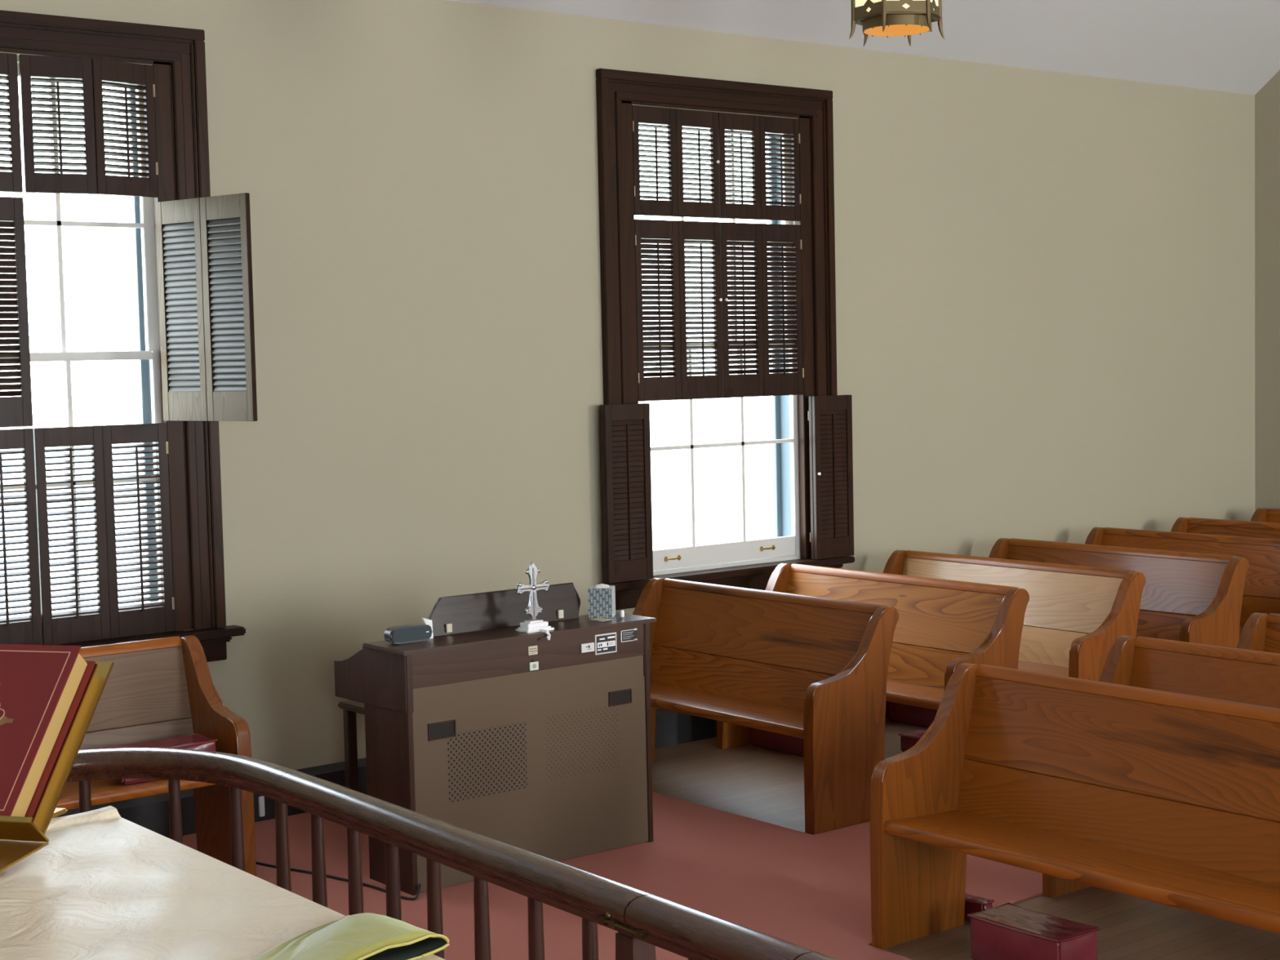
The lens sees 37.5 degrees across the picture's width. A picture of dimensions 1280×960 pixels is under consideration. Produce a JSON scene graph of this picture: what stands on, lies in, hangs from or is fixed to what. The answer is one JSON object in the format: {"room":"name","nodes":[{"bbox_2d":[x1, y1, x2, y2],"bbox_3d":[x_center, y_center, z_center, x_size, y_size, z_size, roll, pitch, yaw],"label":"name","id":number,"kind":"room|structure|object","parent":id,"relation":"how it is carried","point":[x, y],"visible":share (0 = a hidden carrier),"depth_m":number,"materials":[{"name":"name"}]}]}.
{"room":"church","nodes":[
{"label":"church","id":0,"kind":"room"},
{"bbox_2d":[0,0,1255,769],"bbox_3d":[-1.344,-0.402,9.341,14.690,3.940,0.270,-4,5,-38],"label":"wall","id":1,"kind":"structure","parent":0,"point":[1045,280],"depth_m":9.89,"materials":[{"name":"beige paint"}]},
{"bbox_2d":[0,9,245,662],"bbox_3d":[-2.701,-0.559,8.223,1.840,2.880,0.425,-4,5,-38],"label":"window","id":2,"kind":"structure","parent":1,"relation":"in","point":[21,33],"depth_m":8.54,"materials":[{"name":"brown wood"}]},
{"bbox_2d":[0,53,22,192],"bbox_3d":[-2.898,-1.510,7.886,0.611,0.586,0.042,-4,5,-38],"label":"louvered shutter","id":3,"kind":"object","parent":2,"relation":"attached to","point":[10,181],"visible":1,"depth_m":8.05,"materials":[{"name":"brown wood"}]},
{"bbox_2d":[0,196,32,427],"bbox_3d":[-2.880,-0.706,7.938,0.611,0.983,0.034,-4,5,-38],"label":"louvered shutter","id":4,"kind":"object","parent":2,"relation":"attached to","point":[15,411],"visible":1,"depth_m":8.09,"materials":[{"name":"brown wood"}]},
{"bbox_2d":[0,428,42,644],"bbox_3d":[-2.859,0.268,8.002,0.611,0.950,0.042,-4,5,-38],"label":"louvered shutter","id":5,"kind":"object","parent":2,"relation":"attached to","point":[28,632],"visible":0.87,"depth_m":8.14,"materials":[{"name":"brown wood"}]},
{"bbox_2d":[18,54,158,197],"bbox_3d":[-2.400,-1.545,8.254,0.607,0.586,0.071,-4,5,-38],"label":"louvered shutter","id":6,"kind":"object","parent":2,"relation":"attached to","point":[91,72],"visible":1,"depth_m":8.22,"materials":[{"name":"brown wood"}]},
{"bbox_2d":[33,422,174,644],"bbox_3d":[-2.375,0.232,8.383,0.611,0.950,0.042,-4,5,-38],"label":"louvered shutter","id":7,"kind":"object","parent":2,"relation":"attached to","point":[108,623],"visible":0.98,"depth_m":8.37,"materials":[{"name":"brown wood"}]},
{"bbox_2d":[155,192,257,421],"bbox_3d":[-1.920,-0.752,8.329,0.611,0.983,0.034,2,5,38],"label":"louvered shutter","id":8,"kind":"object","parent":2,"relation":"attached to","point":[204,244],"visible":1,"depth_m":8.30,"materials":[{"name":"brown wood"}]},
{"bbox_2d":[257,795,265,817],"bbox_3d":[-1.781,1.536,8.868,0.027,0.095,0.016,-4,5,-38],"label":"wall outlet","id":9,"kind":"object","parent":1,"relation":"attached to","point":[261,798],"visible":0.99,"depth_m":8.86,"materials":[{"name":"grey plastic"}]},
{"bbox_2d":[54,707,716,838],"bbox_3d":[-1.211,1.462,9.346,14.690,0.215,0.028,-4,5,-38],"label":"baseboard","id":10,"kind":"structure","parent":1,"relation":"attached to","point":[672,728],"depth_m":8.99,"materials":[{"name":"black paint"}]},
{"bbox_2d":[595,68,854,609],"bbox_3d":[0.395,-0.788,10.665,1.840,2.880,0.425,-4,5,-38],"label":"window","id":11,"kind":"structure","parent":1,"relation":"in","point":[744,563],"depth_m":10.71,"materials":[{"name":"brown wood"}]},
{"bbox_2d":[599,403,653,583],"bbox_3d":[-0.073,0.068,10.107,0.306,0.950,0.059,-4,5,-38],"label":"louvered shutter","id":12,"kind":"object","parent":11,"relation":"attached to","point":[624,428],"visible":1,"depth_m":10.08,"materials":[{"name":"brown wood"}]},
{"bbox_2d":[631,105,719,217],"bbox_3d":[0.200,-1.738,10.325,0.611,0.586,0.049,-4,5,-38],"label":"louvered shutter","id":13,"kind":"object","parent":11,"relation":"attached to","point":[675,119],"visible":1,"depth_m":10.32,"materials":[{"name":"brown wood"}]},
{"bbox_2d":[634,218,723,401],"bbox_3d":[0.218,-0.934,10.377,0.611,0.983,0.048,-4,5,-38],"label":"louvered shutter","id":14,"kind":"object","parent":11,"relation":"attached to","point":[676,384],"visible":1,"depth_m":10.36,"materials":[{"name":"brown wood"}]},
{"bbox_2d":[718,112,800,221],"bbox_3d":[0.681,-1.774,10.709,0.611,0.586,0.042,-4,5,-38],"label":"louvered shutter","id":15,"kind":"object","parent":11,"relation":"attached to","point":[757,125],"visible":1,"depth_m":10.70,"materials":[{"name":"brown wood"}]},
{"bbox_2d":[720,222,804,398],"bbox_3d":[0.702,-0.969,10.758,0.611,0.983,0.045,-4,5,-38],"label":"louvered shutter","id":16,"kind":"object","parent":11,"relation":"attached to","point":[747,298],"visible":1,"depth_m":10.75,"materials":[{"name":"brown wood"}]},
{"bbox_2d":[808,395,853,559],"bbox_3d":[1.127,-0.019,11.041,0.306,0.950,0.078,-4,5,-38],"label":"louvered shutter","id":17,"kind":"object","parent":11,"relation":"attached to","point":[829,417],"visible":1,"depth_m":11.02,"materials":[{"name":"brown wood"}]},
{"bbox_2d":[448,0,1279,95],"bbox_3d":[2.403,-3.739,4.278,15.090,3.214,12.660,-4,5,-38],"label":"ceiling","id":18,"kind":"structure","parent":0,"point":[1228,46],"depth_m":11.86,"materials":[{"name":"paint"}]},
{"bbox_2d":[848,0,944,46],"bbox_3d":[1.013,-3.057,7.551,0.390,2.553,0.397,-4,5,-38],"label":"hanging lantern","id":19,"kind":"object","parent":18,"relation":"hanging from","point":[886,18],"visible":1,"depth_m":7.53,"materials":[{"name":"brown metal"}]},
{"bbox_2d":[651,717,1279,959],"bbox_3d":[2.526,1.845,4.644,14.690,0.100,12.060,-4,5,-38],"label":"floor","id":20,"kind":"structure","parent":0,"point":[763,784],"depth_m":7.32,"materials":[{"name":"grey concrete"}]},
{"bbox_2d":[182,791,1042,959],"bbox_3d":[1.906,1.753,5.422,14.690,0.007,9.995,-4,5,-38],"label":"carpet","id":21,"kind":"object","parent":20,"relation":"on","point":[807,891],"visible":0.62,"depth_m":7.66,"materials":[{"name":"carpet"}]},
{"bbox_2d":[56,635,256,876],"bbox_3d":[-2.549,1.226,7.449,1.950,0.976,0.569,-4,5,-38],"label":"pew","id":22,"kind":"object","parent":21,"relation":"on","point":[157,689],"visible":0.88,"depth_m":7.99,"materials":[{"name":"brown wood"}]},
{"bbox_2d":[102,733,217,784],"bbox_3d":[-1.973,1.149,7.768,0.432,0.128,0.202,-4,5,-38],"label":"kneeler","id":23,"kind":"object","parent":22,"relation":"on","point":[197,741],"visible":0.41,"depth_m":7.78,"materials":[{"name":"red leather"}]},
{"bbox_2d":[255,861,421,900],"bbox_3d":[-1.459,1.629,8.048,0.234,0.045,1.561,-5,5,-42],"label":"power cable","id":24,"kind":"object","parent":21,"relation":"on","point":[415,897],"visible":0.59,"depth_m":7.81,"materials":[{"name":"black rubber"}]},
{"bbox_2d":[337,700,364,791],"bbox_3d":[-0.890,1.290,8.850,1.000,0.592,0.330,-4,5,-38],"label":"bench","id":25,"kind":"object","parent":21,"relation":"on","point":[350,708],"visible":0.13,"depth_m":8.64,"materials":[{"name":"brown wood"}]},
{"bbox_2d":[333,582,656,895],"bbox_3d":[-0.610,1.054,8.137,1.292,1.160,0.600,-4,5,-38],"label":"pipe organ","id":26,"kind":"object","parent":21,"relation":"on","point":[531,742],"visible":0.97,"depth_m":7.90,"materials":[{"name":"brown wood"}]},
{"bbox_2d":[383,623,432,644],"bbox_3d":[-0.949,0.629,7.715,0.200,0.069,0.064,-4,5,-38],"label":"speaker","id":27,"kind":"object","parent":26,"relation":"on","point":[414,633],"visible":1,"depth_m":7.68},
{"bbox_2d":[392,626,431,642],"bbox_3d":[-0.931,0.630,7.692,0.182,0.054,0.004,-4,5,-38],"label":"grille","id":28,"kind":"object","parent":27,"relation":"attached to","point":[400,634],"depth_m":7.69,"materials":[{"name":"grey"}]},
{"bbox_2d":[422,617,433,638],"bbox_3d":[-0.881,0.613,7.809,0.050,0.088,0.020,-4,5,-38],"label":"folded paper","id":29,"kind":"object","parent":26,"relation":"on","point":[426,621],"visible":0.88,"depth_m":7.80,"materials":[{"name":"white paper"}]},
{"bbox_2d":[515,561,554,639],"bbox_3d":[-0.429,0.508,7.941,0.172,0.322,0.157,-4,5,-38],"label":"cross","id":30,"kind":"object","parent":26,"relation":"on","point":[533,625],"visible":1,"depth_m":7.96,"materials":[{"name":"white metal"}]},
{"bbox_2d":[589,617,612,621],"bbox_3d":[-0.172,0.611,8.257,0.068,0.002,0.096,-5,5,-42],"label":"paper","id":31,"kind":"object","parent":26,"relation":"on","point":[594,619],"visible":1,"depth_m":8.26,"materials":[{"name":"beige paper"}]},
{"bbox_2d":[587,583,615,617],"bbox_3d":[-0.169,0.532,8.351,0.106,0.147,0.106,-1,4,8],"label":"tissue box","id":32,"kind":"object","parent":26,"relation":"on","point":[601,597],"visible":1,"depth_m":8.30,"materials":[{"name":"grey cardboard"}]},
{"bbox_2d":[620,609,624,617],"bbox_3d":[-0.077,0.590,8.324,0.017,0.031,0.017,-4,5,-38],"label":"bottle","id":33,"kind":"object","parent":26,"relation":"on","point":[622,612],"visible":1,"depth_m":8.32,"materials":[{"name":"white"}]},
{"bbox_2d":[964,893,994,920],"bbox_3d":[1.231,1.608,7.114,0.070,0.090,0.237,-4,5,-38],"label":"kneeler","id":34,"kind":"object","parent":21,"relation":"on","point":[973,904],"visible":0.33,"depth_m":7.05,"materials":[{"name":"red leather"}]},
{"bbox_2d":[632,577,898,835],"bbox_3d":[0.448,1.052,9.228,0.569,0.976,1.735,-4,5,-38],"label":"pew","id":35,"kind":"object","parent":20,"relation":"on","point":[812,669],"visible":0.8,"depth_m":9.04,"materials":[{"name":"brown wood"}]},
{"bbox_2d":[751,728,803,756],"bbox_3d":[0.817,1.366,10.251,0.212,0.198,0.472,-4,5,-38],"label":"kneeler","id":36,"kind":"object","parent":20,"relation":"on","point":[759,738],"visible":0.23,"depth_m":10.19,"materials":[{"name":"red leather"}]},
{"bbox_2d":[716,563,1029,749],"bbox_3d":[1.168,0.998,9.796,0.569,0.976,1.735,-4,5,-38],"label":"pew","id":37,"kind":"object","parent":20,"relation":"on","point":[942,625],"visible":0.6,"depth_m":9.64,"materials":[{"name":"brown wood"}]},
{"bbox_2d":[897,728,925,751],"bbox_3d":[1.551,1.412,10.069,0.192,0.098,0.312,-4,5,-38],"label":"kneeler","id":38,"kind":"object","parent":20,"relation":"on","point":[908,740],"visible":0.3,"depth_m":10.09,"materials":[{"name":"red fabric"}]},
{"bbox_2d":[888,702,937,728],"bbox_3d":[1.680,1.310,10.817,0.192,0.198,0.572,-4,5,-38],"label":"kneeler","id":39,"kind":"object","parent":20,"relation":"on","point":[899,713],"visible":0.22,"depth_m":10.83,"materials":[{"name":"red fabric"}]},
{"bbox_2d":[883,550,1146,718],"bbox_3d":[1.893,0.945,10.367,0.569,0.976,1.735,-4,5,-38],"label":"pew","id":40,"kind":"object","parent":20,"relation":"on","point":[1074,615],"visible":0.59,"depth_m":10.15,"materials":[{"name":"brown wood"}]},
{"bbox_2d":[967,902,1100,959],"bbox_3d":[1.365,1.613,6.547,0.232,0.166,0.422,-4,5,-38],"label":"box","id":41,"kind":"object","parent":20,"relation":"on","point":[1008,931],"visible":1,"depth_m":6.48,"materials":[{"name":"red leather"}]},
{"bbox_2d":[870,662,1279,949],"bbox_3d":[2.739,1.289,4.837,0.569,0.976,5.450,-4,5,-38],"label":"pew","id":42,"kind":"object","parent":20,"relation":"on","point":[1172,799],"visible":1,"depth_m":6.53,"materials":[{"name":"brown wood"}]},
{"bbox_2d":[988,537,1248,648],"bbox_3d":[2.616,0.892,10.938,0.569,0.976,1.735,-4,5,-38],"label":"pew","id":43,"kind":"object","parent":20,"relation":"on","point":[1194,597],"visible":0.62,"depth_m":10.69,"materials":[{"name":"brown wood"}]},
{"bbox_2d":[1042,635,1279,897],"bbox_3d":[3.483,1.234,5.424,0.569,0.976,5.450,-4,5,-38],"label":"pew","id":44,"kind":"object","parent":20,"relation":"on","point":[1245,676],"visible":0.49,"depth_m":7.39,"materials":[{"name":"brown wood"}]},
{"bbox_2d":[1084,527,1279,638],"bbox_3d":[3.343,0.838,11.511,0.569,0.976,1.735,-4,5,-38],"label":"pew","id":45,"kind":"object","parent":20,"relation":"on","point":[1261,593],"visible":0.33,"depth_m":11.45,"materials":[{"name":"brown wood"}]},
{"bbox_2d":[1170,517,1279,539],"bbox_3d":[4.056,0.785,12.074,0.569,0.976,1.735,-4,5,-38],"label":"pew","id":46,"kind":"object","parent":20,"relation":"on","point":[1185,525],"visible":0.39,"depth_m":12.57,"materials":[{"name":"brown wood"}]},
{"bbox_2d":[1236,612,1279,653],"bbox_3d":[4.210,1.180,5.997,0.569,0.976,5.450,-4,5,-38],"label":"pew","id":47,"kind":"object","parent":20,"relation":"on","point":[1260,632],"visible":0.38,"depth_m":8.17,"materials":[{"name":"brown wood"}]},
{"bbox_2d":[1250,507,1279,523],"bbox_3d":[4.781,0.732,12.646,0.569,0.976,1.735,-4,5,-38],"label":"pew","id":48,"kind":"object","parent":20,"relation":"on","point":[1269,515],"visible":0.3,"depth_m":13.36,"materials":[{"name":"brown wood"}]},
{"bbox_2d":[1254,70,1279,510],"bbox_3d":[8.262,-2.105,9.044,0.200,6.954,12.530,-4,5,-38],"label":"wall","id":49,"kind":"structure","parent":0,"point":[1267,100],"depth_m":13.66,"materials":[{"name":"beige paint"}]},
{"bbox_3d":[-0.491,1.913,0.801,5.200,0.400,9.780,-4,5,-38],"label":"floor","id":50,"kind":"structure","parent":0,"visible":0},
{"bbox_2d":[66,747,656,959],"bbox_3d":[-1.337,1.254,5.018,3.145,0.801,1.418,0,4,13],"label":"rail","id":51,"kind":"object","parent":50,"relation":"on","point":[595,899],"visible":0.84,"depth_m":4.88,"materials":[{"name":"brown wood"}]},
{"bbox_2d":[624,894,838,959],"bbox_3d":[0.620,1.327,3.245,0.126,0.801,2.015,-4,5,-37],"label":"handrail","id":52,"kind":"object","parent":51,"relation":"attached to","point":[690,933],"visible":1,"depth_m":3.82,"materials":[{"name":"brown wood"}]},
{"bbox_3d":[-0.561,1.129,2.146,0.804,0.992,2.073,-4,5,-38],"label":"altar","id":53,"kind":"object","parent":50,"relation":"on","visible":0},
{"bbox_2d":[0,805,445,959],"bbox_3d":[-0.569,0.732,2.128,0.842,0.241,2.111,-4,5,-38],"label":"altar cloth","id":54,"kind":"object","parent":53,"relation":"on","point":[105,885],"visible":0.91,"depth_m":2.65,"materials":[{"name":"beige fabric"}]},
{"bbox_2d":[0,661,114,872],"bbox_3d":[-1.110,0.443,3.007,0.432,0.263,0.390,0,4,16],"label":"book stand","id":55,"kind":"object","parent":54,"relation":"on","point":[20,837],"visible":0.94,"depth_m":2.97,"materials":[{"name":"gold metal"}]},
{"bbox_2d":[0,644,95,817],"bbox_3d":[-1.048,0.410,3.032,0.244,0.267,0.250,0,4,16],"label":"book","id":56,"kind":"object","parent":55,"relation":"on","point":[42,687],"visible":0.94,"depth_m":3.02,"materials":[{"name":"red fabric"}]},
{"bbox_2d":[253,912,449,959],"bbox_3d":[-0.453,0.591,2.356,0.375,0.032,0.217,-4,5,-38],"label":"cloth","id":57,"kind":"object","parent":54,"relation":"on","point":[365,935],"visible":1,"depth_m":2.38,"materials":[{"name":"yellow fabric"}]},
{"label":"outside","id":58,"kind":"structure","parent":0,"visible":0},
{"bbox_2d":[0,397,775,617],"bbox_3d":[-31.985,-0.201,56.698,140.000,0.100,111.470,-4,5,-38],"label":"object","id":59,"kind":"structure","parent":58,"point":[715,420],"depth_m":42.35,"materials":[{"name":"grey"}]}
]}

